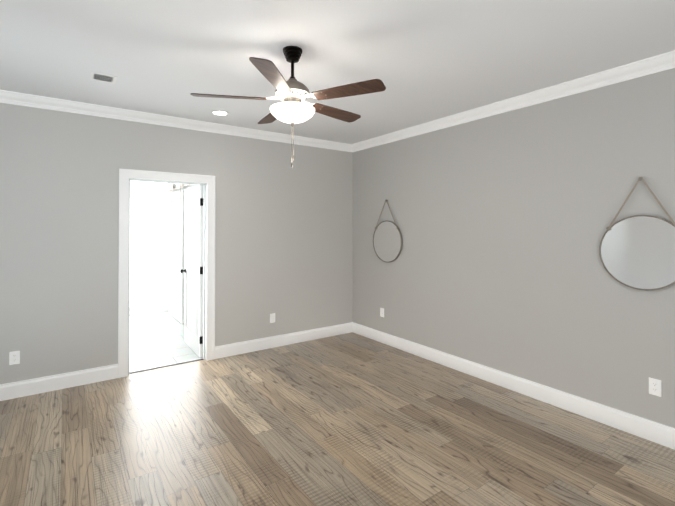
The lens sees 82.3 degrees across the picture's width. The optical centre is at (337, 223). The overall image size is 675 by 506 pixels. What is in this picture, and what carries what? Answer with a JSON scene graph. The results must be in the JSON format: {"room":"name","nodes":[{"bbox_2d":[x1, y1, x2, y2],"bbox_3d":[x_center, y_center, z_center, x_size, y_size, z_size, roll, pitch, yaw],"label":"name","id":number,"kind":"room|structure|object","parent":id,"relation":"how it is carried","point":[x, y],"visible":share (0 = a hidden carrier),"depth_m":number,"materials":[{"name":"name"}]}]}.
{"room":"empty bedroom","nodes":[
{"label":"empty bedroom","id":0,"kind":"room"},
{"bbox_2d":[131,183,169,306],"bbox_3d":[-4.072,0.231,6.471,2.350,2.740,0.120,0,-1,-35],"label":"wall","id":1,"kind":"structure","parent":0,"point":[167,252],"depth_m":7.07,"materials":[{"name":"white paint"}]},
{"bbox_2d":[129,304,167,315],"bbox_3d":[-4.037,1.529,6.399,2.280,0.142,0.016,0,-1,-35],"label":"baseboard","id":2,"kind":"structure","parent":1,"relation":"attached to","point":[149,309],"depth_m":6.87,"materials":[{"name":"white paint"}]},
{"bbox_2d":[130,181,167,306],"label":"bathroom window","id":3,"kind":"structure","parent":1,"relation":"in","point":[148,237],"depth_m":6.88,"materials":[{"name":"white"}]},
{"bbox_2d":[129,311,202,372],"bbox_3d":[-3.212,1.638,5.234,2.590,0.100,3.110,0,-1,-35],"label":"floor","id":4,"kind":"structure","parent":0,"point":[156,340],"depth_m":5.15,"materials":[{"name":"white tile"}]},
{"bbox_2d":[0,103,352,383],"bbox_3d":[-1.667,0.209,4.434,4.780,2.740,0.120,0,-1,-35],"label":"wall","id":5,"kind":"structure","parent":0,"point":[283,241],"depth_m":3.96,"materials":[{"name":"grey paint"}]},
{"bbox_2d":[9,351,19,364],"bbox_3d":[-2.906,1.209,3.474,0.072,0.116,0.008,0,-1,-35],"label":"electrical outlet","id":6,"kind":"object","parent":5,"relation":"attached to","point":[14,357],"visible":1,"depth_m":3.47,"materials":[{"name":"white plastic"}]},
{"bbox_2d":[0,364,117,400],"bbox_3d":[-2.849,1.498,3.506,1.494,0.142,0.016,0,-1,-35],"label":"baseboard","id":7,"kind":"structure","parent":5,"relation":"attached to","point":[23,388],"depth_m":3.64,"materials":[{"name":"white paint"}]},
{"bbox_2d":[129,359,203,373],"bbox_3d":[-1.876,1.576,4.273,0.790,0.004,0.030,0,-1,-35],"label":"sill","id":8,"kind":"structure","parent":5,"relation":"attached to","point":[165,366],"depth_m":4.25,"materials":[{"name":"black metal"}]},
{"bbox_2d":[118,168,214,377],"bbox_3d":[-1.876,0.510,4.285,0.982,2.136,0.170,0,-1,-35],"label":"door frame","id":9,"kind":"structure","parent":5,"relation":"attached to","point":[125,175],"depth_m":4.18,"materials":[{"name":"white paint"}]},
{"bbox_2d":[0,90,351,151],"bbox_3d":[-1.615,-1.113,4.366,4.350,0.097,0.075,0,-1,-35],"label":"crown molding","id":10,"kind":"structure","parent":5,"relation":"attached to","point":[8,97],"depth_m":4.12,"materials":[{"name":"white paint"}]},
{"bbox_2d":[180,185,202,357],"bbox_3d":[-1.824,0.564,4.873,0.163,2.028,0.791,0,-1,-34],"label":"door leaf","id":11,"kind":"structure","parent":5,"relation":"in","point":[193,280],"depth_m":4.78,"materials":[{"name":"white paint"}]},
{"bbox_2d":[270,313,274,322],"bbox_3d":[-0.829,1.210,4.936,0.072,0.116,0.008,0,-1,-35],"label":"electrical outlet","id":12,"kind":"object","parent":5,"relation":"attached to","point":[272,317],"visible":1,"depth_m":4.93,"materials":[{"name":"white plastic"}]},
{"bbox_2d":[215,322,351,358],"bbox_3d":[-0.620,1.515,5.074,1.994,0.142,0.016,0,-1,-35],"label":"baseboard","id":13,"kind":"structure","parent":5,"relation":"attached to","point":[243,347],"depth_m":4.97,"materials":[{"name":"white paint"}]},
{"bbox_2d":[170,183,198,219],"bbox_3d":[-2.219,0.226,5.984,0.120,2.740,3.050,0,-1,-35],"label":"wall","id":14,"kind":"structure","parent":0,"point":[183,188],"depth_m":6.26,"materials":[{"name":"paint"}]},
{"bbox_2d":[169,184,191,323],"bbox_3d":[-2.489,0.441,6.195,0.076,2.285,1.950,0,-1,-35],"label":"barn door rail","id":15,"kind":"object","parent":14,"relation":"attached to","point":[176,257],"visible":0.88,"depth_m":6.42,"materials":[{"name":"white paint"}]},
{"bbox_2d":[0,332,674,505],"bbox_3d":[-0.076,1.605,2.158,4.780,0.100,5.530,0,-1,-35],"label":"floor","id":16,"kind":"structure","parent":0,"point":[351,419],"depth_m":2.77,"materials":[{"name":"brown wood"}]},
{"bbox_2d":[0,0,674,143],"bbox_3d":[-0.093,-1.234,2.213,4.780,0.100,5.590,0,-1,-35],"label":"ceiling","id":17,"kind":"structure","parent":0,"point":[425,61],"depth_m":2.63,"materials":[{"name":"white paint"}]},
{"bbox_2d":[90,71,116,83],"bbox_3d":[-1.886,-1.171,3.109,0.175,0.007,0.185,0,-1,-35],"label":"ceiling vent","id":18,"kind":"object","parent":17,"relation":"in","point":[101,77],"visible":1,"depth_m":3.10,"materials":[{"name":"white metal"}]},
{"bbox_2d":[211,110,229,115],"bbox_3d":[-1.233,-1.160,4.058,0.192,0.009,0.192,0,-1,-35],"label":"recessed light","id":19,"kind":"object","parent":17,"relation":"in","point":[220,112],"visible":0.94,"depth_m":4.04,"materials":[{"name":"white metal"}]},
{"bbox_2d":[190,46,385,167],"bbox_3d":[-0.305,-0.774,2.661,1.258,0.811,1.249,0,-1,-35],"label":"fan","id":20,"kind":"object","parent":17,"relation":"hanging from","point":[292,93],"visible":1,"depth_m":2.53,"materials":[{"name":"brown wood"}]},
{"bbox_2d":[353,68,674,427],"bbox_3d":[1.847,0.199,3.489,0.120,2.740,5.470,0,-1,-35],"label":"wall","id":21,"kind":"structure","parent":0,"point":[503,221],"depth_m":3.48,"materials":[{"name":"grey paint"}]},
{"bbox_2d":[380,308,383,316],"bbox_3d":[0.595,1.187,5.147,0.008,0.116,0.072,0,-1,-35],"label":"electrical outlet","id":22,"kind":"object","parent":21,"relation":"attached to","point":[381,312],"visible":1,"depth_m":5.14,"materials":[{"name":"white plastic"}]},
{"bbox_2d":[373,199,402,262],"bbox_3d":[0.644,0.098,5.059,0.042,0.826,0.550,0,-1,-35],"label":"round mirror","id":23,"kind":"object","parent":21,"relation":"attached to","point":[387,241],"visible":0.96,"depth_m":5.05,"materials":[{"name":"silver mirror"}]},
{"bbox_2d":[352,322,674,449],"bbox_3d":[1.757,1.498,3.485,0.016,0.142,5.350,0,-1,-35],"label":"baseboard","id":24,"kind":"structure","parent":21,"relation":"attached to","point":[655,432],"depth_m":3.41,"materials":[{"name":"white paint"}]},
{"bbox_2d":[352,50,674,151],"bbox_3d":[1.732,-1.122,3.496,0.075,0.097,5.350,0,-1,-35],"label":"crown molding","id":25,"kind":"structure","parent":21,"relation":"attached to","point":[649,66],"depth_m":3.40,"materials":[{"name":"white paint"}]},
{"bbox_2d":[599,177,674,290],"bbox_3d":[2.221,0.074,2.818,0.042,0.826,0.550,0,-1,-35],"label":"round mirror","id":26,"kind":"object","parent":21,"relation":"attached to","point":[637,252],"visible":0.92,"depth_m":2.82,"materials":[{"name":"silver mirror"}]},
{"bbox_2d":[649,377,660,396],"bbox_3d":[2.272,1.171,2.763,0.008,0.116,0.072,0,-1,-35],"label":"electrical outlet","id":27,"kind":"object","parent":21,"relation":"attached to","point":[654,386],"visible":1,"depth_m":2.76,"materials":[{"name":"white plastic"}]}
]}

